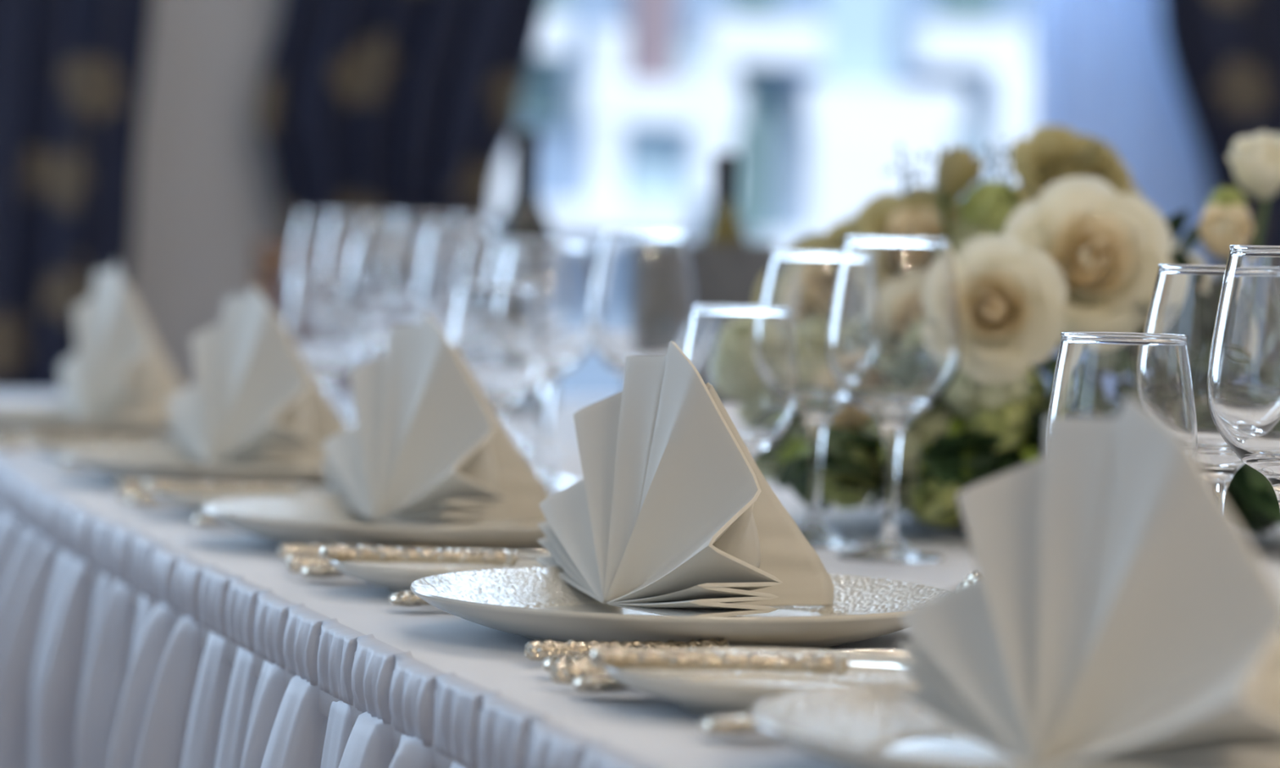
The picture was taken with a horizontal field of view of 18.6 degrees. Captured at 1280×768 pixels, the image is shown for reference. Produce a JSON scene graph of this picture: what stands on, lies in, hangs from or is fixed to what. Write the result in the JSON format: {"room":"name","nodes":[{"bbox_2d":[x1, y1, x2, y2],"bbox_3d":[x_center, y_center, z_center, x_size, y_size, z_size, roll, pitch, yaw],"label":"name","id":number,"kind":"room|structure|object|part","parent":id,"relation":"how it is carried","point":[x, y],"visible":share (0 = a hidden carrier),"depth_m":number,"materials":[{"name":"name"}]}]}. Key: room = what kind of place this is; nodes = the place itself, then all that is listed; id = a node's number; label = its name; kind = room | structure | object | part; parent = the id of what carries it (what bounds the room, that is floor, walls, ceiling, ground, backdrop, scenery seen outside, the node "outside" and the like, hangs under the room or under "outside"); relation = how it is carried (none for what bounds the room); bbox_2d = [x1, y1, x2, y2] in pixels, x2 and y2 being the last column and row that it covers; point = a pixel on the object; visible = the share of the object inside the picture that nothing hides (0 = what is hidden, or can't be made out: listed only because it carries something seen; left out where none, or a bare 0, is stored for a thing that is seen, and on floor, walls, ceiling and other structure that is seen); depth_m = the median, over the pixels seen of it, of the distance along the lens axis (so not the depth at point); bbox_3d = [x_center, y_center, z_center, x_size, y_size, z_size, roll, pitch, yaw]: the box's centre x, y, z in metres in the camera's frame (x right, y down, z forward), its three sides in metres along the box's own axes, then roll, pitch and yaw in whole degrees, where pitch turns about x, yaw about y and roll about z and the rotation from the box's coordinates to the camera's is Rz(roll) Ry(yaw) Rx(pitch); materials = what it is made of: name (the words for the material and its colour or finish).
{"room":"restaurant","nodes":[
{"label":"restaurant","id":0,"kind":"room"},
{"bbox_2d":[128,0,286,390],"bbox_3d":[-1.073,-0.801,5.948,6.600,3.000,0.250,1,2,-17],"label":"wall","id":1,"kind":"structure","parent":0,"point":[206,192],"depth_m":5.97,"materials":[{"name":"grey paint"}]},
{"bbox_2d":[0,0,153,392],"bbox_3d":[-1.008,-0.733,5.758,0.732,2.820,0.075,1,2,-17],"label":"curtain","id":2,"kind":"object","parent":1,"relation":"hanging from","point":[73,72],"visible":0.5,"depth_m":5.82,"materials":[{"name":"blue fabric"}]},
{"bbox_2d":[257,0,545,274],"bbox_3d":[-0.173,-0.724,6.018,0.841,2.820,0.077,1,2,-17],"label":"curtain","id":3,"kind":"object","parent":1,"relation":"hanging from","point":[376,106],"visible":0.27,"depth_m":5.97,"materials":[{"name":"blue fabric"}]},
{"bbox_2d":[492,0,1038,397],"bbox_3d":[0.285,-0.887,6.366,1.400,2.300,0.060,1,2,-17],"label":"window","id":4,"kind":"structure","parent":1,"relation":"in","point":[631,104],"depth_m":6.35,"materials":[{"name":"glass"}]},
{"bbox_2d":[1034,0,1217,386],"bbox_3d":[0.852,-0.715,6.391,0.460,2.820,0.045,1,2,-17],"label":"sheer curtain","id":5,"kind":"object","parent":1,"relation":"hanging from","point":[1104,68],"visible":0.17,"depth_m":6.38,"materials":[{"name":"blue fabric"}]},
{"bbox_2d":[1160,0,1279,265],"bbox_3d":[1.124,-0.709,6.379,1.552,2.820,0.089,1,2,-17],"label":"curtain","id":6,"kind":"object","parent":1,"relation":"hanging from","point":[1224,55],"visible":0.32,"depth_m":6.33,"materials":[{"name":"blue fabric"}]},
{"bbox_3d":[0.264,0.949,1.648,7.200,0.100,9.500,1,2,-17],"label":"floor","id":7,"kind":"structure","parent":0,"visible":0},
{"bbox_2d":[253,240,376,395],"bbox_3d":[-0.397,0.272,5.211,0.444,0.945,0.496,2,2,12],"label":"dining chair","id":8,"kind":"object","parent":7,"relation":"on","point":[271,260],"visible":0.12,"depth_m":5.43,"materials":[{"name":"brown wood"}]},
{"bbox_3d":[-0.539,0.266,5.448,0.040,0.932,0.076,2,2,12],"label":"leg","id":9,"kind":"part","parent":8,"relation":"part of","materials":[{"name":"brown wood"}]},
{"bbox_3d":[-0.339,-0.176,5.412,0.386,0.063,0.050,2,2,12],"label":"rail","id":10,"kind":"part","parent":8,"relation":"part of","materials":[{"name":"brown wood"}]},
{"bbox_3d":[-0.346,0.005,5.404,0.330,0.305,0.040,2,2,12],"label":"backrest","id":11,"kind":"part","parent":8,"relation":"part of","materials":[{"name":"grey fabric"}]},
{"bbox_2d":[0,391,1279,767],"bbox_3d":[0.237,0.434,2.885,1.298,0.670,3.929,1,2,-17],"label":"tablecloth","id":12,"kind":"object","parent":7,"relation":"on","point":[655,731],"visible":0.09,"depth_m":2.20,"materials":[{"name":"white fabric"}]},
{"bbox_2d":[0,439,30,449],"bbox_3d":[-0.472,0.054,3.447,0.190,0.010,0.040,1,2,-17],"label":"spoon","id":13,"kind":"object","parent":12,"relation":"on","point":[8,444],"visible":0.11,"depth_m":3.41,"materials":[{"name":"silver metal"}]},
{"bbox_2d":[0,430,118,437],"bbox_3d":[-0.486,0.048,3.573,0.213,0.011,0.021,0,2,-20],"label":"table knife","id":14,"kind":"object","parent":12,"relation":"on","point":[3,432],"visible":0.29,"depth_m":3.55,"materials":[{"name":"silver metal"}]},
{"bbox_2d":[57,460,83,470],"bbox_3d":[-0.372,0.067,3.188,0.204,0.010,0.026,1,2,-17],"label":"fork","id":15,"kind":"object","parent":12,"relation":"on","point":[65,464],"visible":0.09,"depth_m":3.15,"materials":[{"name":"silver metal"}]},
{"bbox_2d":[0,404,173,437],"bbox_3d":[-0.511,0.038,3.692,0.279,0.024,0.279,1,2,-13],"label":"dinner plate","id":16,"kind":"object","parent":12,"relation":"on","point":[54,418],"visible":0.51,"depth_m":3.58,"materials":[{"name":"grey ceramic"}]},
{"bbox_2d":[57,260,184,419],"bbox_3d":[-0.479,-0.040,3.744,0.110,0.155,0.233,0,2,-20],"label":"folded napkin","id":17,"kind":"object","parent":16,"relation":"on","point":[118,369],"visible":0.82,"depth_m":3.72,"materials":[{"name":"grey fabric"}]},
{"bbox_2d":[0,435,176,439],"bbox_3d":[-0.487,0.051,3.519,0.190,0.010,0.040,1,2,-17],"label":"spoon","id":18,"kind":"object","parent":12,"relation":"on","point":[9,436],"visible":0.08,"depth_m":3.54,"materials":[{"name":"silver metal"}]},
{"bbox_3d":[-0.513,0.050,3.510,0.135,0.009,0.026,1,2,-17],"label":"handle","id":19,"kind":"part","parent":18,"relation":"part of","materials":[{"name":"silver metal"}]},
{"bbox_2d":[142,435,176,439],"bbox_3d":[-0.424,0.052,3.538,0.059,0.009,0.040,1,2,-17],"label":"bowl","id":20,"kind":"object","parent":18,"relation":"on","point":[156,437],"depth_m":3.55,"materials":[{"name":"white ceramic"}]},
{"bbox_2d":[27,439,166,461],"bbox_3d":[-0.435,0.059,3.271,0.150,0.019,0.150,1,2,-18],"label":"bread plate","id":21,"kind":"object","parent":12,"relation":"on","point":[51,451],"visible":0.13,"depth_m":3.23,"materials":[{"name":"grey ceramic"}]},
{"bbox_2d":[22,431,170,445],"bbox_3d":[-0.424,0.048,3.270,0.185,0.011,0.023,1,2,5],"label":"butter knife","id":22,"kind":"object","parent":21,"relation":"on","point":[35,438],"visible":0.77,"depth_m":3.27,"materials":[{"name":"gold metal"}]},
{"bbox_3d":[-0.369,0.049,3.266,0.075,0.002,0.023,1,2,5],"label":"blade","id":23,"kind":"part","parent":22,"relation":"part of","materials":[{"name":"silver metal"}]},
{"bbox_2d":[118,487,151,502],"bbox_3d":[-0.274,0.081,2.853,0.213,0.011,0.021,0,2,-20],"label":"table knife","id":24,"kind":"object","parent":12,"relation":"on","point":[123,494],"visible":0.12,"depth_m":2.82,"materials":[{"name":"silver metal"}]},
{"bbox_2d":[127,493,163,505],"bbox_3d":[-0.274,0.083,2.818,0.190,0.010,0.040,1,2,-17],"label":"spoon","id":25,"kind":"object","parent":12,"relation":"on","point":[143,499],"visible":0.1,"depth_m":2.78,"materials":[{"name":"silver metal"}]},
{"bbox_2d":[115,479,248,491],"bbox_3d":[-0.288,0.077,2.944,0.213,0.011,0.021,0,2,-20],"label":"table knife","id":26,"kind":"object","parent":12,"relation":"on","point":[120,485],"visible":0.21,"depth_m":2.91,"materials":[{"name":"silver metal"}]},
{"bbox_2d":[59,444,332,485],"bbox_3d":[-0.314,0.067,3.063,0.279,0.024,0.279,2,2,8],"label":"dinner plate","id":27,"kind":"object","parent":12,"relation":"on","point":[140,463],"visible":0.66,"depth_m":2.96,"materials":[{"name":"grey ceramic"}]},
{"bbox_2d":[164,284,349,466],"bbox_3d":[-0.281,-0.006,3.118,0.129,0.145,0.273,0,2,-21],"label":"folded napkin","id":28,"kind":"object","parent":27,"relation":"on","point":[255,400],"visible":0.9,"depth_m":3.08,"materials":[{"name":"grey fabric"}]},
{"bbox_2d":[192,513,224,525],"bbox_3d":[-0.201,0.092,2.645,0.204,0.010,0.026,1,2,-17],"label":"fork","id":29,"kind":"object","parent":12,"relation":"on","point":[202,519],"visible":0.09,"depth_m":2.61,"materials":[{"name":"silver metal"}]},
{"bbox_2d":[120,485,332,490],"bbox_3d":[-0.289,0.080,2.890,0.190,0.010,0.040,1,2,-17],"label":"spoon","id":30,"kind":"object","parent":12,"relation":"on","point":[127,487],"visible":0.02,"depth_m":2.86,"materials":[{"name":"silver metal"}]},
{"bbox_3d":[-0.316,0.079,2.881,0.135,0.009,0.026,1,2,-17],"label":"handle","id":31,"kind":"part","parent":30,"relation":"part of","materials":[{"name":"silver metal"}]},
{"bbox_2d":[151,484,325,515],"bbox_3d":[-0.265,0.084,2.728,0.150,0.019,0.150,1,2,-5],"label":"bread plate","id":32,"kind":"object","parent":12,"relation":"on","point":[190,502],"visible":0.26,"depth_m":2.69,"materials":[{"name":"grey ceramic"}]},
{"bbox_2d":[144,477,323,495],"bbox_3d":[-0.253,0.073,2.727,0.185,0.011,0.023,1,2,5],"label":"butter knife","id":33,"kind":"object","parent":32,"relation":"on","point":[162,486],"visible":0.79,"depth_m":2.72,"materials":[{"name":"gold metal"}]},
{"bbox_3d":[-0.198,0.075,2.723,0.075,0.002,0.023,1,2,5],"label":"blade","id":34,"kind":"part","parent":33,"relation":"part of","materials":[{"name":"silver metal"}]},
{"bbox_2d":[287,555,329,573],"bbox_3d":[-0.103,0.106,2.310,0.213,0.011,0.021,0,2,-20],"label":"table knife","id":35,"kind":"object","parent":12,"relation":"on","point":[295,565],"visible":0.11,"depth_m":2.27,"materials":[{"name":"silver metal"}]},
{"bbox_2d":[286,211,352,414],"bbox_3d":[-0.338,-0.077,4.251,0.091,0.218,0.091,1,2,-4],"label":"wine glass","id":36,"kind":"object","parent":12,"relation":"on","point":[309,227],"visible":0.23,"depth_m":4.21,"materials":[{"name":"white"}]},
{"bbox_2d":[286,211,328,293],"bbox_3d":[-0.338,-0.112,4.249,0.091,0.148,0.091,2,2,13],"label":"bowl","id":37,"kind":"object","parent":36,"relation":"on","point":[309,227],"depth_m":4.21,"materials":[{"name":"clear glass"}]},
{"bbox_2d":[300,563,346,577],"bbox_3d":[-0.103,0.108,2.275,0.190,0.010,0.040,1,2,-17],"label":"spoon","id":38,"kind":"object","parent":12,"relation":"on","point":[320,570],"visible":0.13,"depth_m":2.24,"materials":[{"name":"silver metal"}]},
{"bbox_2d":[284,272,366,398],"bbox_3d":[-0.287,-0.020,3.561,0.075,0.161,0.075,0,3,-30],"label":"water goblet","id":39,"kind":"object","parent":12,"relation":"on","point":[325,317],"visible":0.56,"depth_m":3.53,"materials":[{"name":"clear glass"}]},
{"bbox_2d":[0,454,666,767],"bbox_3d":[-0.369,0.458,2.697,0.118,0.740,3.923,1,2,-16],"label":"table skirt","id":40,"kind":"object","parent":12,"relation":"attached to","point":[89,678],"visible":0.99,"depth_m":2.33,"materials":[{"name":"grey fabric"}]},
{"bbox_2d":[277,542,439,559],"bbox_3d":[-0.117,0.102,2.401,0.213,0.011,0.021,0,2,-20],"label":"table knife","id":41,"kind":"object","parent":12,"relation":"on","point":[283,550],"visible":0.2,"depth_m":2.37,"materials":[{"name":"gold metal"}]},
{"bbox_2d":[317,211,401,426],"bbox_3d":[-0.285,-0.066,4.001,0.091,0.218,0.091,1,2,1],"label":"wine glass","id":42,"kind":"object","parent":12,"relation":"on","point":[340,228],"visible":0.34,"depth_m":3.97,"materials":[{"name":"white"}]},
{"bbox_3d":[-0.287,0.000,4.003,0.013,0.055,0.013,-1,3,-41],"label":"stem","id":43,"kind":"part","parent":42,"relation":"part of","materials":[{"name":"clear glass"}]},
{"bbox_2d":[317,211,401,357],"bbox_3d":[-0.284,-0.101,3.999,0.091,0.148,0.091,-1,3,-41],"label":"bowl","id":44,"kind":"object","parent":42,"relation":"on","point":[340,228],"depth_m":3.96,"materials":[{"name":"clear glass"}]},
{"bbox_2d":[200,493,546,551],"bbox_3d":[-0.143,0.092,2.520,0.279,0.024,0.279,3,3,29],"label":"dinner plate","id":45,"kind":"object","parent":12,"relation":"on","point":[319,519],"visible":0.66,"depth_m":2.42,"materials":[{"name":"grey ceramic"}]},
{"bbox_2d":[320,312,550,525],"bbox_3d":[-0.115,0.022,2.582,0.128,0.138,0.269,0,2,-20],"label":"folded napkin","id":46,"kind":"object","parent":45,"relation":"on","point":[426,446],"visible":0.98,"depth_m":2.55,"materials":[{"name":"grey fabric"}]},
{"bbox_2d":[345,235,422,357],"bbox_3d":[-0.239,-0.041,3.674,0.084,0.195,0.084,1,2,-9],"label":"wine glass","id":47,"kind":"object","parent":12,"relation":"on","point":[388,267],"visible":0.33,"depth_m":3.64,"materials":[{"name":"white"}]},
{"bbox_2d":[388,590,430,606],"bbox_3d":[-0.036,0.116,2.121,0.204,0.010,0.026,1,2,-17],"label":"fork","id":48,"kind":"object","parent":12,"relation":"on","point":[407,598],"visible":0.11,"depth_m":2.08,"materials":[{"name":"silver metal"}]},
{"bbox_2d":[285,550,549,564],"bbox_3d":[-0.118,0.105,2.346,0.190,0.010,0.040,1,2,-17],"label":"spoon","id":49,"kind":"object","parent":12,"relation":"on","point":[313,555],"visible":0.03,"depth_m":2.32,"materials":[{"name":"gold metal"}]},
{"bbox_3d":[-0.145,0.104,2.338,0.135,0.009,0.026,1,2,-17],"label":"handle","id":50,"kind":"part","parent":49,"relation":"part of","materials":[{"name":"silver metal"}]},
{"bbox_2d":[528,550,549,553],"bbox_3d":[-0.056,0.107,2.366,0.059,0.009,0.040,1,2,-17],"label":"bowl","id":51,"kind":"object","parent":49,"relation":"on","point":[540,551],"depth_m":2.38,"materials":[{"name":"silver metal"}]},
{"bbox_2d":[397,213,464,243],"bbox_3d":[-0.224,-0.069,4.101,0.091,0.218,0.091,2,2,19],"label":"wine glass","id":52,"kind":"object","parent":12,"relation":"on","point":[411,225],"visible":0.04,"depth_m":4.06,"materials":[{"name":"white"}]},
{"bbox_2d":[328,548,551,594],"bbox_3d":[-0.100,0.108,2.204,0.150,0.019,0.150,2,2,20],"label":"bread plate","id":53,"kind":"object","parent":12,"relation":"on","point":[396,577],"visible":0.32,"depth_m":2.17,"materials":[{"name":"grey ceramic"}]},
{"bbox_2d":[319,543,537,567],"bbox_3d":[-0.088,0.097,2.203,0.185,0.011,0.023,1,2,5],"label":"butter knife","id":54,"kind":"object","parent":53,"relation":"on","point":[340,553],"visible":0.82,"depth_m":2.20,"materials":[{"name":"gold metal"}]},
{"bbox_3d":[-0.033,0.099,2.199,0.075,0.002,0.023,1,2,5],"label":"blade","id":55,"kind":"part","parent":54,"relation":"part of","materials":[{"name":"silver metal"}]},
{"bbox_2d":[414,226,501,340],"bbox_3d":[-0.165,-0.042,3.608,0.086,0.206,0.086,2,2,10],"label":"wine glass","id":56,"kind":"object","parent":12,"relation":"on","point":[451,257],"visible":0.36,"depth_m":3.57,"materials":[{"name":"white"}]},
{"bbox_2d":[462,215,502,239],"bbox_3d":[-0.190,-0.073,4.221,0.091,0.218,0.091,1,2,-9],"label":"wine glass","id":57,"kind":"object","parent":12,"relation":"on","point":[484,221],"visible":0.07,"depth_m":4.18,"materials":[{"name":"white"}]},
{"bbox_2d":[448,284,544,423],"bbox_3d":[-0.113,0.004,3.039,0.075,0.161,0.075,3,3,37],"label":"water goblet","id":58,"kind":"object","parent":12,"relation":"on","point":[497,331],"visible":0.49,"depth_m":3.01,"materials":[{"name":"clear glass"}]},
{"bbox_2d":[501,239,533,444],"bbox_3d":[-0.135,-0.040,3.702,0.084,0.195,0.084,0,3,-38],"label":"wine glass","id":59,"kind":"object","parent":12,"relation":"on","point":[514,441],"visible":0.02,"depth_m":3.69,"materials":[{"name":"white"}]},
{"bbox_2d":[501,239,533,240],"bbox_3d":[-0.134,-0.071,3.700,0.084,0.131,0.084,3,3,30],"label":"bowl","id":60,"kind":"object","parent":59,"relation":"on","point":[501,239],"depth_m":3.68,"materials":[{"name":"clear glass"}]},
{"bbox_2d":[483,240,565,460],"bbox_3d":[-0.101,-0.031,3.502,0.084,0.195,0.084,0,3,-27],"label":"wine glass","id":61,"kind":"object","parent":12,"relation":"on","point":[499,247],"visible":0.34,"depth_m":3.49,"materials":[{"name":"white"}]},
{"bbox_2d":[483,240,565,284],"bbox_3d":[-0.101,-0.063,3.501,0.084,0.131,0.084,1,2,-4],"label":"bowl","id":62,"kind":"object","parent":61,"relation":"on","point":[499,247],"depth_m":3.48,"materials":[{"name":"clear glass"}]},
{"bbox_3d":[-0.103,0.027,3.504,0.012,0.050,0.012,1,2,-4],"label":"stem","id":63,"kind":"part","parent":61,"relation":"part of","materials":[{"name":"clear glass"}]},
{"bbox_2d":[498,129,556,412],"bbox_3d":[-0.131,-0.128,4.399,0.077,0.316,0.077,1,2,-17],"label":"wine bottle","id":64,"kind":"object","parent":12,"relation":"on","point":[524,217],"visible":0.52,"depth_m":4.38,"materials":[{"name":"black glass"}]},
{"bbox_2d":[497,241,593,487],"bbox_3d":[-0.076,-0.016,3.139,0.084,0.195,0.084,2,2,16],"label":"wine glass","id":65,"kind":"object","parent":12,"relation":"on","point":[562,273],"visible":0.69,"depth_m":3.11,"materials":[{"name":"white"}]},
{"bbox_3d":[-0.077,0.042,3.142,0.012,0.050,0.012,0,2,-22],"label":"stem","id":66,"kind":"part","parent":65,"relation":"part of","materials":[{"name":"clear glass"}]},
{"bbox_2d":[497,241,593,405],"bbox_3d":[-0.075,-0.048,3.138,0.084,0.131,0.084,0,2,-22],"label":"bowl","id":67,"kind":"object","parent":65,"relation":"on","point":[562,273],"depth_m":3.11,"materials":[{"name":"clear glass"}]},
{"bbox_2d":[549,660,605,684],"bbox_3d":[0.061,0.130,1.786,0.213,0.011,0.021,0,2,-20],"label":"table knife","id":68,"kind":"object","parent":12,"relation":"on","point":[562,673],"visible":0.09,"depth_m":1.75,"materials":[{"name":"silver metal"}]},
{"bbox_2d":[571,672,631,693],"bbox_3d":[0.062,0.133,1.751,0.190,0.010,0.040,1,2,-17],"label":"spoon","id":69,"kind":"object","parent":12,"relation":"on","point":[597,682],"visible":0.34,"depth_m":1.72,"materials":[{"name":"silver metal"}]},
{"bbox_2d":[587,230,696,376],"bbox_3d":[0.001,-0.018,3.079,0.086,0.206,0.086,0,2,-25],"label":"wine glass","id":70,"kind":"object","parent":12,"relation":"on","point":[642,295],"visible":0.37,"depth_m":3.04,"materials":[{"name":"white"}]},
{"bbox_2d":[524,638,826,661],"bbox_3d":[0.048,0.127,1.877,0.213,0.011,0.021,0,2,-20],"label":"table knife","id":71,"kind":"object","parent":12,"relation":"on","point":[536,651],"visible":0.41,"depth_m":1.85,"materials":[{"name":"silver metal"}]},
{"bbox_3d":[-0.006,0.126,1.859,0.100,0.011,0.015,1,2,-17],"label":"handle","id":72,"kind":"part","parent":71,"relation":"part of","materials":[{"name":"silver metal"}]},
{"bbox_2d":[410,566,948,648],"bbox_3d":[0.022,0.117,1.996,0.279,0.024,0.279,0,2,-25],"label":"dinner plate","id":73,"kind":"object","parent":12,"relation":"on","point":[535,603],"visible":0.72,"depth_m":1.92,"materials":[{"name":"grey ceramic"}]},
{"bbox_2d":[537,341,834,617],"bbox_3d":[0.042,0.047,2.044,0.128,0.138,0.269,1,2,-17],"label":"folded napkin","id":74,"kind":"object","parent":73,"relation":"on","point":[671,513],"visible":0.96,"depth_m":2.02,"materials":[{"name":"grey fabric"}]},
{"bbox_2d":[541,648,909,671],"bbox_3d":[0.047,0.130,1.822,0.190,0.010,0.040,1,2,-17],"label":"spoon","id":75,"kind":"object","parent":12,"relation":"on","point":[546,664],"visible":0.06,"depth_m":1.80,"materials":[{"name":"silver metal"}]},
{"bbox_3d":[0.020,0.129,1.814,0.135,0.009,0.026,1,2,-17],"label":"handle","id":76,"kind":"part","parent":75,"relation":"part of","materials":[{"name":"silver metal"}]},
{"bbox_2d":[831,648,909,657],"bbox_3d":[0.109,0.131,1.842,0.059,0.009,0.040,1,2,-17],"label":"bowl","id":77,"kind":"object","parent":75,"relation":"on","point":[896,652],"depth_m":1.86,"materials":[{"name":"silver metal"}]},
{"bbox_2d":[700,713,763,735],"bbox_3d":[0.123,0.140,1.616,0.204,0.010,0.026,1,2,-17],"label":"fork","id":78,"kind":"object","parent":12,"relation":"on","point":[726,724],"visible":0.15,"depth_m":1.58,"materials":[{"name":"silver metal"}]},
{"bbox_2d":[688,241,777,305],"bbox_3d":[0.059,-0.042,3.852,0.132,0.196,0.132,1,2,-6],"label":"wine cooler","id":79,"kind":"object","parent":12,"relation":"on","point":[724,273],"visible":0.17,"depth_m":3.79,"materials":[{"name":"grey metal"}]},
{"bbox_2d":[698,152,748,243],"bbox_3d":[0.081,-0.090,3.850,0.071,0.275,0.071,1,2,-17],"label":"wine bottle","id":80,"kind":"object","parent":79,"relation":"in","point":[724,225],"visible":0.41,"depth_m":3.83,"materials":[{"name":"green glass"}]},
{"bbox_3d":[0.081,-0.070,3.851,0.070,0.235,0.070,1,2,-17],"label":"bottle glass","id":81,"kind":"part","parent":80,"relation":"part of","materials":[{"name":"yellow"}]},
{"bbox_2d":[683,304,799,459],"bbox_3d":[0.061,0.032,2.434,0.075,0.161,0.075,3,3,29],"label":"water goblet","id":82,"kind":"object","parent":12,"relation":"on","point":[748,353],"visible":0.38,"depth_m":2.40,"materials":[{"name":"clear glass"}]},
{"bbox_2d":[603,647,914,716],"bbox_3d":[0.059,0.132,1.698,0.150,0.019,0.150,0,3,-31],"label":"bread plate","id":83,"kind":"object","parent":12,"relation":"on","point":[710,693],"visible":0.42,"depth_m":1.72,"materials":[{"name":"grey ceramic"}]},
{"bbox_2d":[590,644,906,675],"bbox_3d":[0.071,0.121,1.698,0.185,0.011,0.023,1,2,5],"label":"butter knife","id":84,"kind":"object","parent":83,"relation":"on","point":[617,657],"visible":0.79,"depth_m":1.69,"materials":[{"name":"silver metal"}]},
{"bbox_3d":[0.126,0.122,1.694,0.075,0.002,0.023,1,2,5],"label":"blade","id":85,"kind":"part","parent":84,"relation":"part of","materials":[{"name":"silver metal"}]},
{"bbox_2d":[760,250,863,547],"bbox_3d":[0.118,0.009,2.604,0.084,0.195,0.084,3,3,28],"label":"wine glass","id":86,"kind":"object","parent":12,"relation":"on","point":[804,282],"visible":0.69,"depth_m":2.57,"materials":[{"name":"white"}]},
{"bbox_2d":[760,250,851,448],"bbox_3d":[0.119,-0.023,2.603,0.084,0.131,0.084,2,2,21],"label":"bowl","id":87,"kind":"object","parent":86,"relation":"on","point":[804,282],"depth_m":2.57,"materials":[{"name":"clear glass"}]},
{"bbox_3d":[0.117,0.068,2.607,0.012,0.050,0.012,2,2,21],"label":"stem","id":88,"kind":"part","parent":86,"relation":"part of","materials":[{"name":"clear glass"}]},
{"bbox_2d":[827,235,962,562],"bbox_3d":[0.162,0.009,2.501,0.086,0.206,0.086,2,2,9],"label":"wine glass","id":89,"kind":"object","parent":12,"relation":"on","point":[895,334],"visible":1,"depth_m":2.47,"materials":[{"name":"white"}]},
{"bbox_3d":[0.161,0.072,2.503,0.012,0.052,0.012,-1,3,-39],"label":"stem","id":90,"kind":"part","parent":89,"relation":"part of","materials":[{"name":"clear glass"}]},
{"bbox_2d":[827,235,962,456],"bbox_3d":[0.163,-0.024,2.499,0.086,0.140,0.086,-1,3,-39],"label":"bowl","id":91,"kind":"object","parent":89,"relation":"on","point":[895,334],"depth_m":2.47,"materials":[{"name":"clear glass"}]},
{"bbox_2d":[750,680,1071,767],"bbox_3d":[0.181,0.140,1.491,0.288,0.024,0.288,1,2,-17],"label":"dinner plate","id":92,"kind":"object","parent":12,"relation":"on","point":[863,725],"visible":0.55,"depth_m":1.53,"materials":[{"name":"grey ceramic"}]},
{"bbox_2d":[896,396,1279,767],"bbox_3d":[0.205,0.074,1.454,0.128,0.138,0.269,1,2,-19],"label":"folded napkin","id":93,"kind":"object","parent":92,"relation":"on","point":[1118,613],"visible":0.98,"depth_m":1.43,"materials":[{"name":"grey fabric"}]},
{"bbox_2d":[958,569,979,586],"bbox_3d":[0.207,0.123,2.059,0.020,0.036,0.190,1,2,-18],"label":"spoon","id":94,"kind":"object","parent":12,"relation":"on","point":[975,575],"visible":0.02,"depth_m":2.14,"materials":[{"name":"silver metal"}]},
{"bbox_2d":[753,124,1279,538],"bbox_3d":[0.293,-0.041,2.772,0.502,0.289,0.453,2,2,7],"label":"flower arrangement","id":95,"kind":"object","parent":12,"relation":"on","point":[1082,249],"visible":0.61,"depth_m":2.65,"materials":[{"name":"beige plant"}]},
{"bbox_3d":[0.281,0.087,2.821,0.196,0.030,0.196,1,2,-17],"label":"flower dish","id":96,"kind":"part","parent":95,"relation":"part of","materials":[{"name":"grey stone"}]},
{"bbox_3d":[0.219,-0.080,2.775,0.010,0.100,0.058,1,2,-1],"label":"rose stem","id":97,"kind":"part","parent":95,"relation":"part of","materials":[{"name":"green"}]},
{"bbox_3d":[0.419,-0.059,2.737,0.044,0.142,0.009,3,3,37],"label":"rose stem","id":98,"kind":"part","parent":95,"relation":"part of","materials":[{"name":"green plant"}]},
{"bbox_2d":[1047,331,1197,457],"bbox_3d":[0.237,0.055,1.935,0.075,0.161,0.075,1,2,-17],"label":"water goblet","id":99,"kind":"object","parent":12,"relation":"on","point":[1095,371],"visible":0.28,"depth_m":1.90,"materials":[{"name":"clear glass"}]},
{"bbox_2d":[1142,263,1244,501],"bbox_3d":[0.304,0.035,2.064,0.084,0.195,0.084,1,2,5],"label":"wine glass","id":100,"kind":"object","parent":12,"relation":"on","point":[1184,299],"visible":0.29,"depth_m":2.03,"materials":[{"name":"white"}]},
{"bbox_2d":[1206,244,1279,509],"bbox_3d":[0.325,0.034,1.953,0.086,0.206,0.086,3,3,40],"label":"wine glass","id":101,"kind":"object","parent":12,"relation":"on","point":[1243,382],"visible":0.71,"depth_m":1.93,"materials":[{"name":"white"}]}
]}

